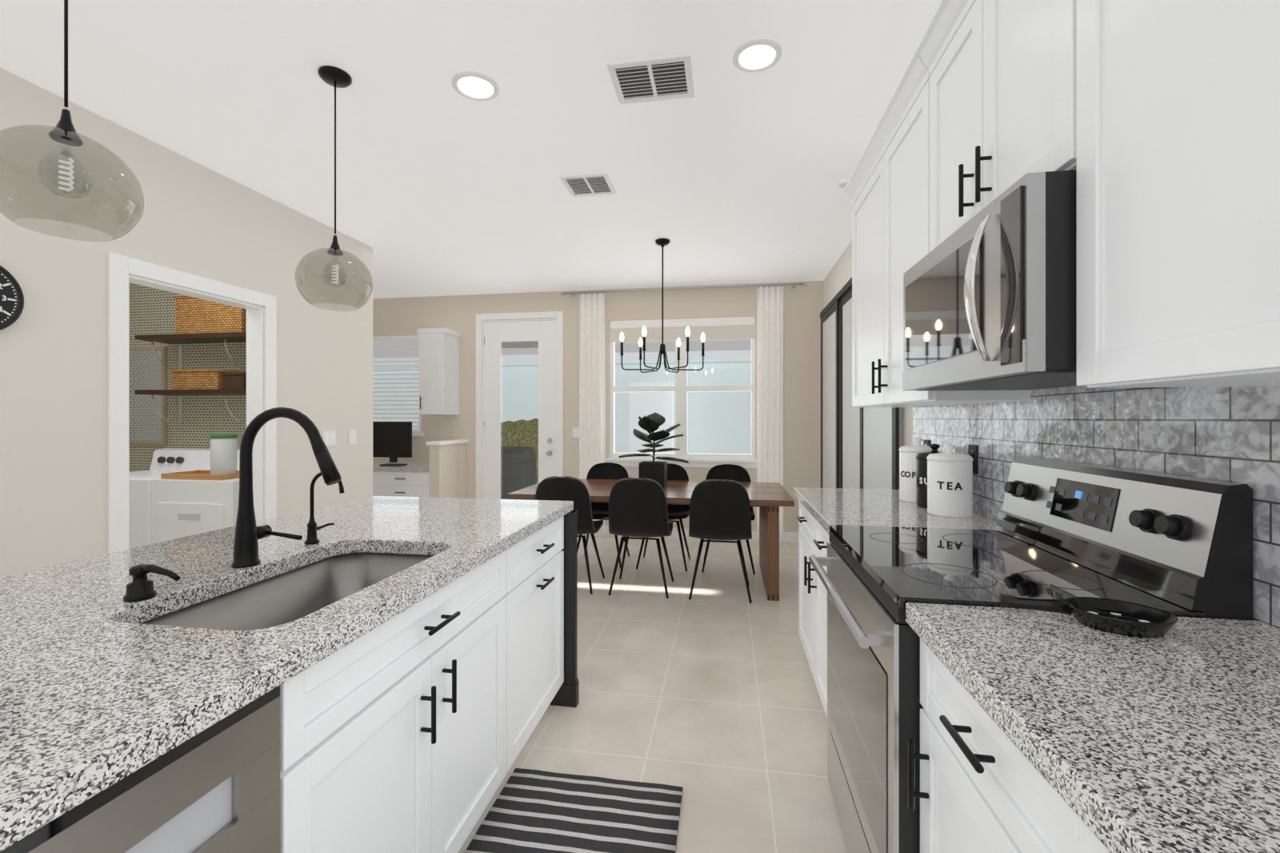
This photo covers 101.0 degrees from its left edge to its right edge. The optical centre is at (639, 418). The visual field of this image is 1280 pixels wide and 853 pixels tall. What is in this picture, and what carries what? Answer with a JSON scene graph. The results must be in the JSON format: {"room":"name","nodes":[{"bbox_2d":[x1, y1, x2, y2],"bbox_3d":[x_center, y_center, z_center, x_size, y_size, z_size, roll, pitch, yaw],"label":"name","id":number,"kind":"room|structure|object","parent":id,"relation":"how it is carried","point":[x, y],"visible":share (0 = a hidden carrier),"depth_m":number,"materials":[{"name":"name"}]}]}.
{"room":"kitchen","nodes":[
{"label":"kitchen","id":0,"kind":"room"},
{"bbox_2d":[128,282,246,471],"bbox_3d":[-3.738,-0.069,3.505,2.388,2.739,2.108,0,0,9],"label":"wallpaper","id":1,"kind":"structure","parent":0,"point":[151,310],"depth_m":4.61},
{"bbox_2d":[0,67,468,576],"bbox_3d":[-2.877,-0.070,1.195,0.185,2.740,10.069,0,0,9],"label":"wall","id":2,"kind":"structure","parent":0,"point":[148,202],"depth_m":2.53,"materials":[{"name":"beige paint"}]},
{"bbox_2d":[0,265,23,330],"bbox_3d":[-2.619,-0.490,2.065,0.040,0.310,0.310,0,0,9],"label":"clock","id":3,"kind":"object","parent":2,"relation":"attached to","point":[9,306],"visible":1,"depth_m":2.17,"materials":[{"name":"black paint"}]},
{"bbox_2d":[0,283,6,311],"bbox_3d":[-2.610,-0.491,2.063,0.001,0.209,0.200,0,0,9],"label":"clock numerals","id":4,"kind":"object","parent":3,"relation":"attached to","point":[1,285],"depth_m":2.15,"materials":[{"name":"white paint"}]},
{"bbox_2d":[108,252,276,553],"bbox_3d":[-2.537,0.250,3.020,0.136,2.100,0.951,0,0,9],"label":"trim","id":5,"kind":"structure","parent":2,"relation":"attached to","point":[119,266],"depth_m":2.86,"materials":[{"name":"white wood"}]},
{"bbox_2d":[323,430,335,446],"label":"switch plates","id":6,"kind":"object","parent":2,"relation":"attached to","point":[329,438],"depth_m":3.96,"materials":[{"name":"white plastic"}]},
{"bbox_2d":[348,429,356,444],"label":"switch plates","id":7,"kind":"object","parent":2,"relation":"attached to","point":[352,434],"depth_m":4.20,"materials":[{"name":"white plastic"}]},
{"bbox_2d":[372,462,429,471],"bbox_3d":[-2.921,0.548,5.999,1.498,0.033,0.598,0,0,9],"label":"countertop","id":8,"kind":"structure","parent":0,"point":[419,467],"depth_m":5.71,"materials":[{"name":"grey stone"}]},
{"bbox_2d":[0,0,939,298],"bbox_3d":[-2.071,-1.480,1.124,6.690,0.080,10.190,0,0,9],"label":"ceiling","id":9,"kind":"structure","parent":0,"point":[451,193],"depth_m":2.51,"materials":[{"name":"white paint"}]},
{"bbox_2d":[36,0,93,198],"bbox_3d":[-1.427,-0.953,1.313,0.284,0.973,0.284,0,0,9],"label":"pendant light","id":10,"kind":"object","parent":9,"relation":"hanging from","point":[64,132],"visible":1,"depth_m":1.31,"materials":[{"name":"clear glass"}]},
{"bbox_2d":[317,65,351,287],"bbox_3d":[-1.279,-0.953,2.216,0.284,0.973,0.284,0,0,9],"label":"pendant light","id":11,"kind":"object","parent":9,"relation":"hanging from","point":[334,76],"visible":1,"depth_m":2.21,"materials":[{"name":"black metal"}]},
{"bbox_2d":[451,70,499,100],"bbox_3d":[-0.710,-1.433,2.285,0.200,0.012,0.200,0,0,9],"label":"recessed light","id":12,"kind":"object","parent":9,"relation":"in","point":[476,86],"visible":1,"depth_m":2.28,"materials":[{"name":"white plastic"}]},
{"bbox_2d":[559,172,616,196],"bbox_3d":[-0.314,-1.433,3.253,0.290,0.013,0.280,0,0,9],"label":"ceiling vent","id":13,"kind":"object","parent":9,"relation":"in","point":[590,184],"visible":1,"depth_m":3.24,"materials":[{"name":"white metal"}]},
{"bbox_2d":[606,53,694,103],"bbox_3d":[0.053,-1.433,2.246,0.340,0.013,0.270,0,0,9],"label":"ceiling vent","id":14,"kind":"object","parent":9,"relation":"in","point":[670,77],"visible":1,"depth_m":2.23,"materials":[{"name":"white metal"}]},
{"bbox_2d":[620,238,705,372],"bbox_3d":[0.183,-0.915,4.277,0.682,1.050,0.664,0,0,9],"label":"chandelier","id":15,"kind":"object","parent":9,"relation":"hanging from","point":[660,242],"visible":1,"depth_m":4.27,"materials":[{"name":"black metal"}]},
{"bbox_2d":[732,37,781,71],"bbox_3d":[0.464,-1.433,2.092,0.190,0.012,0.190,0,0,9],"label":"recessed light","id":16,"kind":"object","parent":9,"relation":"in","point":[757,54],"visible":1,"depth_m":2.09,"materials":[{"name":"white plastic"}]},
{"bbox_2d":[838,178,848,187],"bbox_3d":[1.106,-1.274,2.859,0.060,0.025,0.060,0,0,9],"label":"detector","id":17,"kind":"object","parent":9,"relation":"attached to","point":[842,182],"visible":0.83,"depth_m":2.84,"materials":[{"name":"white plastic"}]},
{"bbox_2d":[372,280,823,532],"bbox_3d":[-1.317,-0.070,6.103,6.570,2.740,0.120,0,0,9],"label":"wall","id":18,"kind":"structure","parent":0,"point":[802,305],"depth_m":5.89,"materials":[{"name":"beige paint"}]},
{"bbox_2d":[372,335,421,433],"bbox_3d":[-3.042,-0.405,6.366,0.938,1.168,0.078,0,0,9],"label":"window blinds","id":19,"kind":"object","parent":18,"relation":"attached to","point":[400,338],"visible":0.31,"depth_m":6.31,"materials":[{"name":"white plastic"}]},
{"bbox_2d":[416,328,461,414],"bbox_3d":[-2.287,-0.522,6.008,0.345,0.955,0.377,0,0,9],"label":"upper cabinet","id":20,"kind":"object","parent":18,"relation":"attached to","point":[439,348],"visible":1,"depth_m":5.86,"materials":[{"name":"white wood"}]},
{"bbox_2d":[481,425,484,435],"label":"switch plates","id":21,"kind":"object","parent":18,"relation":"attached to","point":[482,426],"depth_m":6.12,"materials":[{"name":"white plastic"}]},
{"bbox_2d":[476,311,563,498],"bbox_3d":[-1.377,0.045,6.104,1.050,2.510,0.136,0,0,9],"label":"door frame","id":22,"kind":"structure","parent":18,"relation":"attached to","point":[558,316],"depth_m":6.06,"materials":[{"name":"white wood"}]},
{"bbox_2d":[484,320,555,499],"bbox_3d":[-1.389,0.085,6.048,0.870,2.406,0.124,0,0,9],"label":"patio door","id":23,"kind":"structure","parent":18,"relation":"in","point":[543,332],"depth_m":6.08,"materials":[{"name":"white wood"}]},
{"bbox_2d":[572,427,579,437],"label":"switch plates","id":24,"kind":"object","parent":18,"relation":"attached to","point":[575,430],"depth_m":5.94,"materials":[{"name":"white plastic"}]},
{"bbox_2d":[412,433,756,467],"bbox_3d":[-1.142,0.355,5.995,4.870,0.350,0.034,0,0,9],"label":"window sill","id":25,"kind":"structure","parent":18,"relation":"attached to","point":[745,463],"depth_m":5.71,"materials":[{"name":"white wood"}]},
{"bbox_2d":[609,316,755,459],"bbox_3d":[0.452,-0.325,5.797,1.598,1.528,0.082,0,0,9],"label":"window","id":26,"kind":"structure","parent":18,"relation":"in","point":[730,327],"depth_m":5.78,"materials":[{"name":"white plastic"},{"name":"white painted wood"}]},
{"bbox_2d":[560,281,806,296],"bbox_3d":[0.425,-1.390,5.696,2.634,0.044,0.117,0,0,9],"label":"curtain rod","id":27,"kind":"object","parent":18,"relation":"attached to","point":[804,283],"visible":1,"depth_m":5.64,"materials":[{"name":"silver metal"}]},
{"bbox_2d":[579,289,605,536],"bbox_3d":[-0.526,-0.062,5.798,0.290,2.700,0.087,0,0,9],"label":"curtain","id":28,"kind":"object","parent":27,"relation":"hanging from","point":[592,390],"visible":0.85,"depth_m":5.79,"materials":[{"name":"white fabric"}]},
{"bbox_2d":[756,282,783,543],"bbox_3d":[1.352,-0.062,5.490,0.265,2.700,0.087,0,0,9],"label":"curtain","id":29,"kind":"object","parent":27,"relation":"hanging from","point":[770,301],"visible":0.84,"depth_m":5.48,"materials":[{"name":"white fabric"}]},
{"bbox_2d":[458,534,848,852],"bbox_3d":[-2.071,1.330,1.124,6.690,0.060,10.190,0,0,9],"label":"floor","id":30,"kind":"structure","parent":0,"point":[714,694],"depth_m":2.41,"materials":[{"name":"tile"}]},
{"bbox_2d":[0,684,279,852],"bbox_3d":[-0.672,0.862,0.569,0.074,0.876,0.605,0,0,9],"label":"dishwasher","id":31,"kind":"object","parent":30,"relation":"on","point":[218,790],"visible":0.82,"depth_m":0.73,"materials":[{"name":"silver metal"}]},
{"bbox_2d":[128,448,210,548],"bbox_3d":[-3.817,0.777,4.198,0.690,1.045,0.693,0,0,9],"label":"washer","id":32,"kind":"object","parent":30,"relation":"on","point":[164,460],"visible":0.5,"depth_m":3.87,"materials":[{"name":"white metal"}]},
{"bbox_2d":[151,448,239,543],"bbox_3d":[-3.125,0.777,4.075,0.685,1.045,0.712,0,0,9],"label":"dryer","id":33,"kind":"object","parent":30,"relation":"on","point":[180,508],"visible":0.16,"depth_m":3.73,"materials":[{"name":"white metal"}]},
{"bbox_2d":[160,469,239,479],"bbox_3d":[-3.208,0.419,3.930,0.500,0.038,0.280,0,0,9],"label":"tray","id":34,"kind":"object","parent":33,"relation":"on","point":[203,474],"visible":0.8,"depth_m":3.81,"materials":[{"name":"brown wood"}]},
{"bbox_2d":[209,433,238,474],"bbox_3d":[-3.079,0.269,3.909,0.166,0.311,0.166,0,0,9],"label":"container","id":35,"kind":"object","parent":34,"relation":"on","point":[223,446],"visible":0.8,"depth_m":3.85,"materials":[{"name":"white plastic"}]},
{"bbox_2d":[372,471,429,496],"bbox_3d":[-2.922,0.883,5.995,1.496,0.634,0.607,0,0,9],"label":"desk","id":36,"kind":"object","parent":30,"relation":"on","point":[386,483],"visible":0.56,"depth_m":5.66,"materials":[{"name":"white wood"}]},
{"bbox_2d":[372,421,411,465],"bbox_3d":[-2.803,0.283,6.001,0.470,0.496,0.140,0,0,9],"label":"monitor","id":37,"kind":"object","parent":36,"relation":"on","point":[393,440],"visible":1,"depth_m":5.97,"materials":[{"name":"black plastic"}]},
{"bbox_2d":[280,511,579,852],"bbox_3d":[-1.039,0.862,0.991,1.039,0.877,3.061,0,0,9],"label":"base cabinet","id":38,"kind":"object","parent":30,"relation":"on","point":[399,739],"visible":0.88,"depth_m":1.30,"materials":[{"name":"white wood"}]},
{"bbox_2d":[0,496,573,851],"bbox_3d":[-1.062,0.401,0.987,1.025,0.042,3.105,0,0,9],"label":"countertop","id":39,"kind":"structure","parent":38,"relation":"on","point":[92,694],"depth_m":0.92,"materials":[{"name":"stone"}]},
{"bbox_2d":[123,564,180,602],"bbox_3d":[-1.021,0.343,1.109,0.123,0.072,0.051,0,0,9],"label":"soap dispenser","id":40,"kind":"object","parent":39,"relation":"on","point":[142,588],"visible":1,"depth_m":1.10,"materials":[{"name":"black metal"}]},
{"bbox_2d":[231,407,341,567],"bbox_3d":[-0.900,0.175,1.364,0.302,0.408,0.093,0,0,9],"label":"faucet","id":41,"kind":"object","parent":39,"relation":"on","point":[247,534],"visible":1,"depth_m":1.35,"materials":[{"name":"black metal"}]},
{"bbox_2d":[140,552,434,630],"bbox_3d":[-0.795,0.525,1.306,0.442,0.204,0.732,0,0,9],"label":"sink","id":42,"kind":"object","parent":39,"relation":"in","point":[292,595],"visible":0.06,"depth_m":1.47,"materials":[{"name":"silver metal"}]},
{"bbox_2d":[304,472,343,544],"bbox_3d":[-0.964,0.269,1.607,0.089,0.220,0.127,0,0,-43],"label":"filter faucet","id":43,"kind":"object","parent":39,"relation":"on","point":[312,528],"visible":0.82,"depth_m":1.60,"materials":[{"name":"black metal"}]},
{"bbox_2d":[535,476,604,594],"bbox_3d":[-0.547,0.864,4.090,0.456,0.877,0.521,0,0,9],"label":"chair","id":44,"kind":"object","parent":30,"relation":"on","point":[566,488],"visible":0.52,"depth_m":3.88,"materials":[{"name":"black plastic"}]},
{"bbox_2d":[464,768,683,852],"bbox_3d":[-0.287,1.287,1.081,0.615,0.011,1.640,0,0,9],"label":"rug","id":45,"kind":"object","parent":30,"relation":"on","point":[535,810],"visible":1,"depth_m":1.70,"materials":[{"name":"black fabric"}]},
{"bbox_2d":[577,462,629,567],"bbox_3d":[-0.338,0.864,4.871,0.456,0.877,0.521,0,0,9],"label":"chair","id":46,"kind":"object","parent":30,"relation":"on","point":[603,470],"visible":0.42,"depth_m":5.04,"materials":[{"name":"black plastic"}]},
{"bbox_2d":[608,477,674,598],"bbox_3d":[0.011,0.864,3.998,0.456,0.877,0.521,0,0,9],"label":"chair","id":47,"kind":"object","parent":30,"relation":"on","point":[638,506],"visible":1,"depth_m":3.81,"materials":[{"name":"black plastic"}]},
{"bbox_2d":[508,478,794,600],"bbox_3d":[0.120,0.937,4.388,2.120,0.726,1.060,0,0,9],"label":"dining table","id":48,"kind":"object","parent":30,"relation":"on","point":[768,497],"visible":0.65,"depth_m":3.97,"materials":[{"name":"brown wood"}]},
{"bbox_2d":[618,412,688,489],"bbox_3d":[0.100,0.259,4.373,0.521,0.630,0.433,0,0,-23],"label":"plant","id":49,"kind":"object","parent":48,"relation":"on","point":[657,470],"visible":0.99,"depth_m":4.32,"materials":[{"name":"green plant"}]},
{"bbox_2d":[636,463,690,571],"bbox_3d":[0.225,0.864,4.779,0.456,0.877,0.521,0,0,9],"label":"chair","id":50,"kind":"object","parent":30,"relation":"on","point":[675,472],"visible":0.38,"depth_m":4.85,"materials":[{"name":"black plastic"}]},
{"bbox_2d":[688,479,751,603],"bbox_3d":[0.593,0.864,3.903,0.456,0.877,0.521,0,0,9],"label":"chair","id":51,"kind":"object","parent":30,"relation":"on","point":[720,509],"visible":1,"depth_m":3.71,"materials":[{"name":"black plastic"}]},
{"bbox_2d":[701,464,755,574],"bbox_3d":[0.782,0.864,4.688,0.456,0.877,0.521,0,0,9],"label":"chair","id":52,"kind":"object","parent":30,"relation":"on","point":[737,473],"visible":0.36,"depth_m":4.88,"materials":[{"name":"black plastic"}]},
{"bbox_2d":[796,500,829,717],"bbox_3d":[1.067,0.862,2.334,0.644,0.877,1.078,0,0,9],"label":"base cabinet","id":53,"kind":"object","parent":30,"relation":"on","point":[813,538],"visible":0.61,"depth_m":2.39,"materials":[{"name":"white wood"}]},
{"bbox_2d":[793,487,996,534],"bbox_3d":[1.070,0.401,2.336,0.626,0.042,1.084,0,0,9],"label":"countertop","id":54,"kind":"structure","parent":53,"relation":"on","point":[850,506],"depth_m":2.15,"materials":[{"name":"stone"}]},
{"bbox_2d":[899,437,931,502],"bbox_3d":[1.282,0.234,2.435,0.159,0.291,0.159,0,0,9],"label":"coffee canister","id":55,"kind":"object","parent":54,"relation":"on","point":[907,454],"visible":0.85,"depth_m":2.40,"materials":[{"name":"white ceramic"}]},
{"bbox_2d":[900,471,915,477],"bbox_3d":[1.258,0.254,2.391,0.124,0.028,0.064,0,0,9],"label":"label","id":56,"kind":"object","parent":55,"relation":"attached to","point":[913,474],"depth_m":2.39,"materials":[{"name":"black paint"}]},
{"bbox_2d":[916,443,943,508],"bbox_3d":[1.262,0.243,2.261,0.143,0.271,0.143,0,0,9],"label":"sugar canister","id":57,"kind":"object","parent":54,"relation":"on","point":[921,461],"visible":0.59,"depth_m":2.24,"materials":[{"name":"black ceramic"}]},
{"bbox_2d":[919,477,927,483],"bbox_3d":[1.240,0.264,2.217,0.108,0.028,0.049,0,0,9],"label":"label","id":58,"kind":"object","parent":57,"relation":"attached to","point":[920,478],"depth_m":2.24,"materials":[{"name":"white paint"}]},
{"bbox_2d":[926,444,972,517],"bbox_3d":[1.226,0.240,2.091,0.159,0.278,0.159,0,0,9],"label":"tea canister","id":59,"kind":"object","parent":54,"relation":"on","point":[949,466],"visible":1,"depth_m":2.03,"materials":[{"name":"white ceramic"}]},
{"bbox_2d":[936,480,962,490],"bbox_3d":[1.192,0.258,2.032,0.079,0.030,0.031,0,0,9],"label":"label","id":60,"kind":"object","parent":59,"relation":"attached to","point":[958,484],"depth_m":2.02,"materials":[{"name":"black paint"}]},
{"bbox_2d":[908,637,1110,852],"bbox_3d":[0.702,0.862,0.102,0.644,0.877,1.909,0,0,9],"label":"base cabinet","id":61,"kind":"object","parent":30,"relation":"on","point":[979,793],"visible":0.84,"depth_m":0.85,"materials":[{"name":"white wood"}]},
{"bbox_2d":[905,602,1279,852],"bbox_3d":[0.704,0.401,0.098,0.626,0.042,1.920,0,0,9],"label":"countertop","id":62,"kind":"structure","parent":61,"relation":"on","point":[1170,742],"depth_m":0.68,"materials":[{"name":"stone"}]},
{"bbox_2d":[998,592,1178,638],"bbox_3d":[0.824,0.359,0.974,0.251,0.039,0.136,0,0,9],"label":"frying pan","id":63,"kind":"object","parent":62,"relation":"on","point":[1118,617],"visible":1,"depth_m":0.98,"materials":[{"name":"black metal"}]},
{"bbox_2d":[808,456,1253,852],"bbox_3d":[0.876,0.712,1.430,0.704,1.176,0.758,0,0,9],"label":"range","id":64,"kind":"object","parent":30,"relation":"on","point":[1180,546],"visible":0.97,"depth_m":1.24,"materials":[{"name":"silver metal"}]},
{"bbox_2d":[823,240,1279,451],"bbox_3d":[1.171,-0.070,0.594,0.120,2.740,10.190,0,0,9],"label":"wall","id":65,"kind":"structure","parent":0,"point":[841,273],"depth_m":4.41,"materials":[{"name":"beige paint"}]},
{"bbox_2d":[820,277,899,489],"bbox_3d":[1.671,0.104,4.195,0.053,2.368,2.460,0,0,9],"label":"sliding door","id":66,"kind":"structure","parent":65,"relation":"attached to","point":[860,446],"depth_m":4.32,"materials":[{"name":"black paint"}]},
{"bbox_2d":[843,51,1031,407],"bbox_3d":[1.208,-0.660,2.329,0.363,1.200,1.113,0,0,9],"label":"upper cabinet","id":67,"kind":"object","parent":65,"relation":"attached to","point":[887,189],"visible":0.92,"depth_m":2.23,"materials":[{"name":"white wood"}]},
{"bbox_2d":[915,0,1076,251],"bbox_3d":[1.057,-0.887,1.401,0.363,0.745,0.756,0,0,9],"label":"upper cabinet","id":68,"kind":"object","parent":65,"relation":"attached to","point":[1002,74],"visible":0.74,"depth_m":1.36,"materials":[{"name":"white wood"}]},
{"bbox_2d":[902,169,1076,391],"bbox_3d":[1.010,-0.294,1.408,0.457,0.402,0.752,0,0,9],"label":"microwave","id":69,"kind":"object","parent":68,"relation":"attached to","point":[992,306],"visible":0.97,"depth_m":1.18,"materials":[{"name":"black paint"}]},
{"bbox_2d":[912,385,1279,627],"bbox_3d":[1.168,0.165,0.974,0.005,0.515,3.800,0,0,9],"label":"tile backsplash","id":70,"kind":"structure","parent":65,"relation":"attached to","point":[1228,434],"depth_m":1.27,"materials":[{"name":"grey tile"}]},
{"bbox_2d":[923,439,930,446],"bbox_3d":[1.432,0.121,2.628,0.008,0.029,0.085,0,0,9],"label":"outlet","id":71,"kind":"object","parent":70,"relation":"attached to","point":[926,442],"depth_m":2.63,"materials":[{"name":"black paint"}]},
{"bbox_2d":[968,444,978,474],"bbox_3d":[1.351,0.164,2.134,0.008,0.115,0.084,0,0,9],"label":"outlet","id":72,"kind":"object","parent":70,"relation":"attached to","point":[973,451],"depth_m":2.12,"materials":[{"name":"black paint"}]},
{"bbox_2d":[1076,0,1279,387],"bbox_3d":[0.840,-0.660,0.075,0.363,1.200,1.919,0,0,9],"label":"upper cabinet","id":73,"kind":"object","parent":65,"relation":"attached to","point":[1178,101],"visible":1,"depth_m":0.81,"materials":[{"name":"white wood"}]},
{"bbox_3d":[-2.140,-0.070,1.075,6.570,2.740,10.070,0,0,9],"label":"wall","id":74,"kind":"structure","parent":0,"visible":0},
{"bbox_2d":[128,346,167,444],"bbox_3d":[-4.400,-0.200,4.661,0.510,0.860,0.020,0,0,9],"label":"mirror","id":75,"kind":"object","parent":74,"relation":"attached to","point":[146,426],"visible":0.59,"depth_m":4.65,"materials":[{"name":"mirror"}]},
{"bbox_2d":[134,332,246,425],"bbox_3d":[-3.277,-0.312,4.344,1.730,0.745,0.289,0,0,9],"label":"shelf","id":76,"kind":"object","parent":74,"relation":"attached to","point":[224,337],"visible":0.53,"depth_m":4.31,"materials":[{"name":"brown wood"}]},
{"bbox_2d":[170,368,245,389],"bbox_3d":[-3.581,-0.316,4.382,0.460,0.160,0.260,0,0,9],"label":"basket","id":77,"kind":"object","parent":76,"relation":"on","point":[199,378],"visible":0.7,"depth_m":4.26,"materials":[{"name":"wicker"}]},
{"bbox_2d":[174,295,246,333],"bbox_3d":[-3.453,-0.841,4.361,0.640,0.310,0.260,0,0,9],"label":"basket","id":78,"kind":"object","parent":76,"relation":"on","point":[194,315],"visible":0.48,"depth_m":4.25,"materials":[{"name":"wicker"}]},
{"bbox_2d":[220,372,246,388],"bbox_3d":[-3.226,-0.301,4.324,0.220,0.130,0.260,0,0,9],"label":"basket","id":79,"kind":"object","parent":76,"relation":"on","point":[231,380],"visible":0.51,"depth_m":4.20,"materials":[{"name":"brown wicker"}]},
{"bbox_2d":[604,526,798,542],"bbox_3d":[-1.812,1.250,2.703,6.448,0.100,6.750,0,0,9],"label":"baseboard","id":80,"kind":"structure","parent":74,"relation":"attached to","point":[793,537],"depth_m":5.62,"materials":[{"name":"white wood"}]},
{"label":"outside","id":81,"kind":"structure","parent":0,"visible":0},
{"bbox_3d":[-0.502,1.395,9.318,24.000,0.050,6.470,0,0,9],"label":"ground","id":82,"kind":"structure","parent":81,"visible":0},
{"bbox_2d":[500,446,535,499],"bbox_3d":[-1.822,0.875,7.163,0.670,0.990,0.550,0,0,9],"label":"grill","id":83,"kind":"object","parent":82,"relation":"on","point":[518,463],"visible":0.28,"depth_m":6.88,"materials":[{"name":"grey"}]},
{"bbox_2d":[500,418,538,483],"bbox_3d":[-1.798,0.745,8.148,2.109,1.500,0.650,0,0,9],"label":"hedge","id":84,"kind":"object","parent":82,"relation":"on","point":[520,433],"visible":0.06,"depth_m":7.93,"materials":[{"name":"green plant"}]},
{"bbox_2d":[372,339,751,453],"bbox_3d":[0.211,-1.250,13.675,24.000,5.300,5.640,0,0,9],"label":"sky","id":85,"kind":"structure","parent":82,"relation":"on","point":[718,422],"depth_m":11.38,"materials":[{"name":"white paint"}]}
]}

